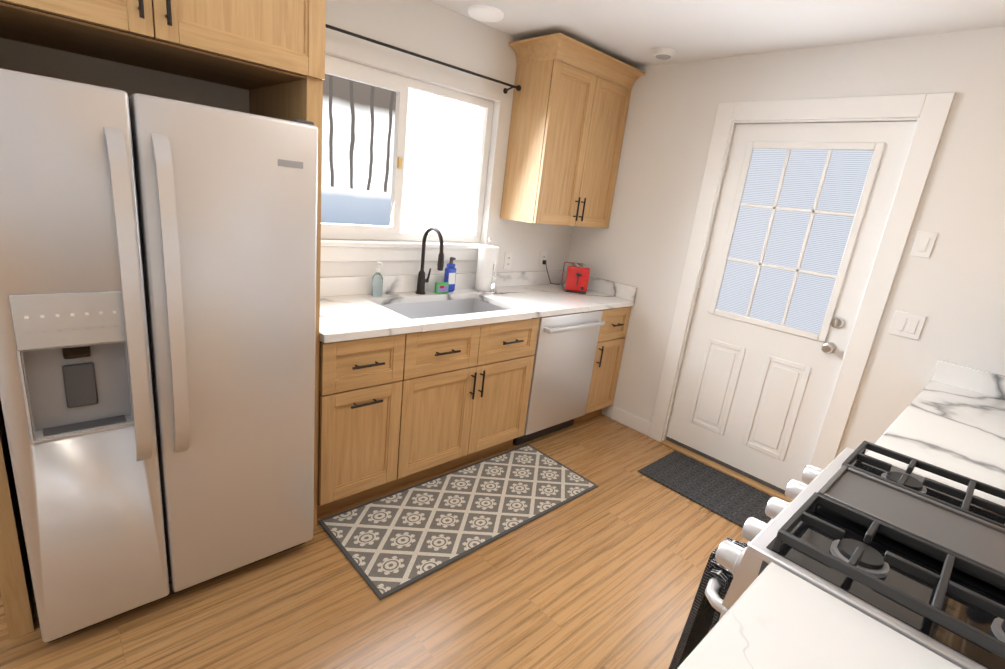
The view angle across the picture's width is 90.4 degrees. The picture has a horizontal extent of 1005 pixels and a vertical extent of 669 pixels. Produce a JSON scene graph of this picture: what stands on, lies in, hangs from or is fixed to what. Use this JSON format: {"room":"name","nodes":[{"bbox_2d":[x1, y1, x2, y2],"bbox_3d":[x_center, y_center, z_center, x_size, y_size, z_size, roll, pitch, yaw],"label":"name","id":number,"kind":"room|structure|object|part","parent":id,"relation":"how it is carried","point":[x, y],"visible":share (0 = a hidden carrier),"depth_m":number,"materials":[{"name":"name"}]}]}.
{"room":"kitchen","nodes":[
{"label":"kitchen","id":0,"kind":"room"},
{"bbox_2d":[0,0,593,276],"bbox_3d":[-1.385,-0.452,2.176,5.390,2.440,0.120,-8,22,-43],"label":"wall","id":1,"kind":"structure","parent":0,"point":[429,29],"depth_m":2.64,"materials":[{"name":"white paint"}]},
{"bbox_2d":[0,0,325,639],"bbox_3d":[-1.216,-0.317,1.772,1.104,2.437,0.729,-8,22,-43],"label":"upper cabinet","id":2,"kind":"object","parent":1,"relation":"attached to","point":[269,55],"visible":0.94,"depth_m":1.57,"materials":[{"name":"brown wood"}]},
{"bbox_2d":[320,241,493,261],"bbox_3d":[-0.609,-0.487,2.894,1.370,0.104,0.145,-8,22,-43],"label":"window sill","id":3,"kind":"structure","parent":1,"relation":"attached to","point":[359,251],"depth_m":2.80,"materials":[{"name":"white"}]},
{"bbox_2d":[321,54,493,242],"bbox_3d":[-0.581,-0.965,2.789,1.276,0.866,0.077,-8,22,-43],"label":"window","id":4,"kind":"structure","parent":1,"relation":"in","point":[442,136],"depth_m":2.94,"materials":[{"name":"white glass"}]},
{"bbox_2d":[326,24,520,93],"bbox_3d":[-0.435,-1.421,2.573,1.437,0.053,0.090,-8,22,-43],"label":"curtain rod","id":5,"kind":"object","parent":1,"relation":"attached to","point":[517,87],"visible":0.65,"depth_m":2.55,"materials":[{"name":"black metal"}]},
{"bbox_2d":[503,252,512,268],"bbox_3d":[0.040,-0.512,3.463,0.072,0.115,0.008,-8,22,-43],"label":"electrical outlet","id":6,"kind":"object","parent":1,"relation":"attached to","point":[508,260],"visible":1,"depth_m":3.46,"materials":[{"name":"white plastic"}]},
{"bbox_2d":[539,251,546,266],"bbox_3d":[0.303,-0.559,3.704,0.072,0.115,0.008,-8,22,-43],"label":"electrical outlet","id":7,"kind":"object","parent":1,"relation":"attached to","point":[543,255],"visible":0.79,"depth_m":3.70,"materials":[{"name":"white plastic"}]},
{"bbox_2d":[500,33,644,227],"bbox_3d":[0.430,-1.242,3.262,0.862,1.023,0.409,-8,22,-43],"label":"upper cabinet","id":8,"kind":"object","parent":1,"relation":"attached to","point":[566,131],"visible":1,"depth_m":3.11,"materials":[{"name":"brown wood"}]},
{"bbox_2d":[0,414,773,668],"bbox_3d":[-0.490,1.181,1.468,5.390,0.100,3.190,-8,22,-43],"label":"floor","id":9,"kind":"structure","parent":0,"point":[607,572],"depth_m":1.91,"materials":[{"name":"brown wood"}]},
{"bbox_2d":[0,68,317,642],"bbox_3d":[-1.228,0.060,1.814,0.840,1.683,0.797,-8,22,-43],"label":"fridge","id":10,"kind":"object","parent":9,"relation":"on","point":[158,256],"visible":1,"depth_m":1.50,"materials":[{"name":"grey metal"}]},
{"bbox_3d":[-1.210,0.145,1.432,0.328,1.615,0.075,-8,22,-43],"label":"door","id":11,"kind":"part","parent":10,"relation":"part of","materials":[{"name":"silver metal"}]},
{"bbox_2d":[317,332,420,514],"bbox_3d":[-0.822,0.343,2.496,0.456,0.872,0.629,-8,22,-43],"label":"base cabinet","id":12,"kind":"object","parent":9,"relation":"on","point":[394,411],"depth_m":2.27,"materials":[{"name":"brown wood"}]},
{"bbox_2d":[319,270,636,343],"bbox_3d":[-0.116,-0.125,2.994,2.257,0.365,0.647,-8,22,-43],"label":"countertop","id":13,"kind":"structure","parent":12,"relation":"on","point":[352,308],"depth_m":2.90,"materials":[{"name":"stone"}]},
{"bbox_2d":[372,261,382,296],"bbox_3d":[-0.681,-0.303,2.727,0.058,0.190,0.067,-8,22,-43],"label":"soap bottle","id":14,"kind":"object","parent":13,"relation":"on","point":[377,283],"visible":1,"depth_m":2.71,"materials":[{"name":"teal"}]},
{"bbox_2d":[415,227,443,294],"bbox_3d":[-0.399,-0.413,2.845,0.085,0.400,0.222,-8,22,-43],"label":"faucet","id":15,"kind":"object","parent":13,"relation":"on","point":[421,281],"visible":1,"depth_m":2.87,"materials":[{"name":"black metal"}]},
{"bbox_2d":[434,282,448,293],"bbox_3d":[-0.367,-0.282,3.013,0.090,0.065,0.032,-8,22,-43],"label":"pack","id":16,"kind":"object","parent":13,"relation":"on","point":[441,287],"visible":1,"depth_m":3.00,"materials":[{"name":"green"}]},
{"bbox_2d":[444,257,455,291],"bbox_3d":[-0.318,-0.369,3.065,0.070,0.215,0.050,-8,22,-43],"label":"dish soap bottle","id":17,"kind":"object","parent":13,"relation":"on","point":[450,275],"visible":0.88,"depth_m":3.05,"materials":[{"name":"blue plastic"}]},
{"bbox_2d":[472,238,498,293],"bbox_3d":[-0.098,-0.446,3.193,0.164,0.343,0.164,-8,22,-43],"label":"paper towel holder","id":18,"kind":"object","parent":13,"relation":"on","point":[487,261],"visible":0.96,"depth_m":3.15,"materials":[{"name":"white paper"}]},
{"bbox_2d":[542,260,589,293],"bbox_3d":[0.505,-0.430,3.677,0.285,0.186,0.369,-8,22,-43],"label":"toaster","id":19,"kind":"object","parent":13,"relation":"on","point":[575,277],"visible":1,"depth_m":3.53,"materials":[{"name":"red plastic"}]},
{"bbox_3d":[0.383,-0.461,3.736,0.165,0.177,0.106,-8,22,-43],"label":"cord","id":20,"kind":"part","parent":19,"relation":"part of","materials":[{"name":"grey plastic"}]},
{"bbox_2d":[318,444,597,599],"bbox_3d":[-0.150,0.857,2.554,1.385,0.008,0.565,-8,22,-43],"label":"runner rug","id":21,"kind":"object","parent":9,"relation":"on","point":[389,544],"visible":1,"depth_m":2.41,"materials":[{"name":"grey fabric"}]},
{"bbox_2d":[513,310,604,445],"bbox_3d":[0.210,0.211,3.399,0.602,0.866,0.662,-8,22,-43],"label":"dishwasher","id":22,"kind":"object","parent":9,"relation":"on","point":[565,352],"visible":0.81,"depth_m":3.17,"materials":[{"name":"grey metal"}]},
{"bbox_2d":[517,306,630,422],"bbox_3d":[0.529,0.148,3.752,0.347,0.872,0.629,-8,22,-43],"label":"base cabinet","id":23,"kind":"object","parent":9,"relation":"on","point":[611,340],"depth_m":3.49,"materials":[{"name":"brown wood"}]},
{"bbox_2d":[638,451,772,527],"bbox_3d":[1.250,0.912,2.939,0.465,0.010,0.760,-8,22,-43],"label":"door mat","id":24,"kind":"object","parent":9,"relation":"on","point":[733,500],"visible":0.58,"depth_m":2.94,"materials":[{"name":"grey fabric"}]},
{"bbox_2d":[669,441,1004,668],"bbox_3d":[0.915,0.758,1.153,0.756,1.186,0.834,-8,22,-43],"label":"range","id":25,"kind":"object","parent":9,"relation":"on","point":[910,554],"visible":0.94,"depth_m":1.02,"materials":[{"name":"grey metal"}]},
{"bbox_3d":[1.723,0.826,1.846,1.332,0.873,0.665,-8,22,-43],"label":"base cabinet","id":26,"kind":"object","parent":9,"relation":"on","visible":0},
{"bbox_2d":[866,360,1004,505],"bbox_3d":[1.786,0.343,1.703,1.333,0.136,0.647,-8,22,-43],"label":"countertop","id":27,"kind":"structure","parent":26,"relation":"on","point":[951,417],"depth_m":1.76,"materials":[{"name":"stone"}]},
{"bbox_3d":[0.296,1.032,0.520,1.045,0.873,0.665,-8,22,-43],"label":"base cabinet","id":28,"kind":"object","parent":9,"relation":"on","visible":0},
{"bbox_2d":[677,562,961,668],"bbox_3d":[0.356,0.550,0.374,1.056,0.136,0.647,-8,22,-43],"label":"countertop","id":29,"kind":"structure","parent":28,"relation":"on","point":[775,616],"depth_m":0.79,"materials":[{"name":"stone"}]},
{"bbox_2d":[428,0,1004,66],"bbox_3d":[-0.205,-1.248,0.782,5.390,0.100,3.190,-8,22,-43],"label":"ceiling","id":30,"kind":"structure","parent":0,"point":[634,33],"depth_m":2.42,"materials":[{"name":"white paint"}]},
{"bbox_2d":[468,5,503,21],"bbox_3d":[-0.088,-1.691,2.634,0.190,0.024,0.190,-8,22,-43],"label":"recessed light","id":31,"kind":"object","parent":30,"relation":"in","point":[485,13],"visible":1,"depth_m":2.59,"materials":[{"name":"white plastic"}]},
{"bbox_2d":[653,47,674,59],"bbox_3d":[0.944,-1.643,2.919,0.124,0.038,0.124,-8,22,-43],"label":"smoke detector","id":32,"kind":"object","parent":30,"relation":"attached to","point":[663,53],"visible":1,"depth_m":2.88,"materials":[{"name":"white plastic"}]},
{"bbox_2d":[568,26,1004,456],"bbox_3d":[1.572,-0.311,2.909,0.120,2.440,2.950,-8,22,-43],"label":"wall","id":33,"kind":"structure","parent":0,"point":[952,288],"depth_m":2.51,"materials":[{"name":"white paint"}]},
{"bbox_2d":[611,406,650,435],"bbox_3d":[0.936,0.629,3.639,0.013,0.105,0.323,-8,22,-43],"label":"baseboard","id":34,"kind":"structure","parent":33,"relation":"attached to","point":[632,421],"depth_m":3.63,"materials":[{"name":"white wood"}]},
{"bbox_2d":[666,121,916,493],"bbox_3d":[1.530,-0.136,2.905,0.110,2.053,0.862,-8,22,-43],"label":"entry door","id":35,"kind":"structure","parent":33,"relation":"in","point":[801,215],"depth_m":2.85,"materials":[{"name":"white wood"}]},
{"bbox_2d":[648,92,955,502],"bbox_3d":[1.564,-0.181,2.913,0.148,2.187,1.076,-8,22,-43],"label":"door frame","id":36,"kind":"structure","parent":33,"relation":"attached to","point":[930,111],"depth_m":2.63,"materials":[{"name":"white wood"}]},
{"bbox_2d":[888,311,925,339],"bbox_3d":[1.968,-0.045,2.427,0.009,0.118,0.122,-8,22,-43],"label":"double light switch","id":37,"kind":"object","parent":33,"relation":"attached to","point":[907,325],"visible":1,"depth_m":2.42,"materials":[{"name":"white plastic"}]},
{"bbox_2d":[910,231,937,257],"bbox_3d":[1.984,-0.424,2.350,0.009,0.118,0.075,-8,22,-43],"label":"light switch","id":38,"kind":"object","parent":33,"relation":"attached to","point":[923,244],"visible":1,"depth_m":2.35,"materials":[{"name":"white plastic"}]},
{"label":"outside","id":39,"kind":"structure","parent":0,"visible":0},
{"bbox_2d":[321,74,395,225],"bbox_3d":[-0.983,-1.170,3.294,4.400,2.500,0.001,-8,22,-43],"label":"window pane","id":40,"kind":"structure","parent":39,"point":[358,123],"depth_m":3.30,"materials":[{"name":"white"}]}
]}

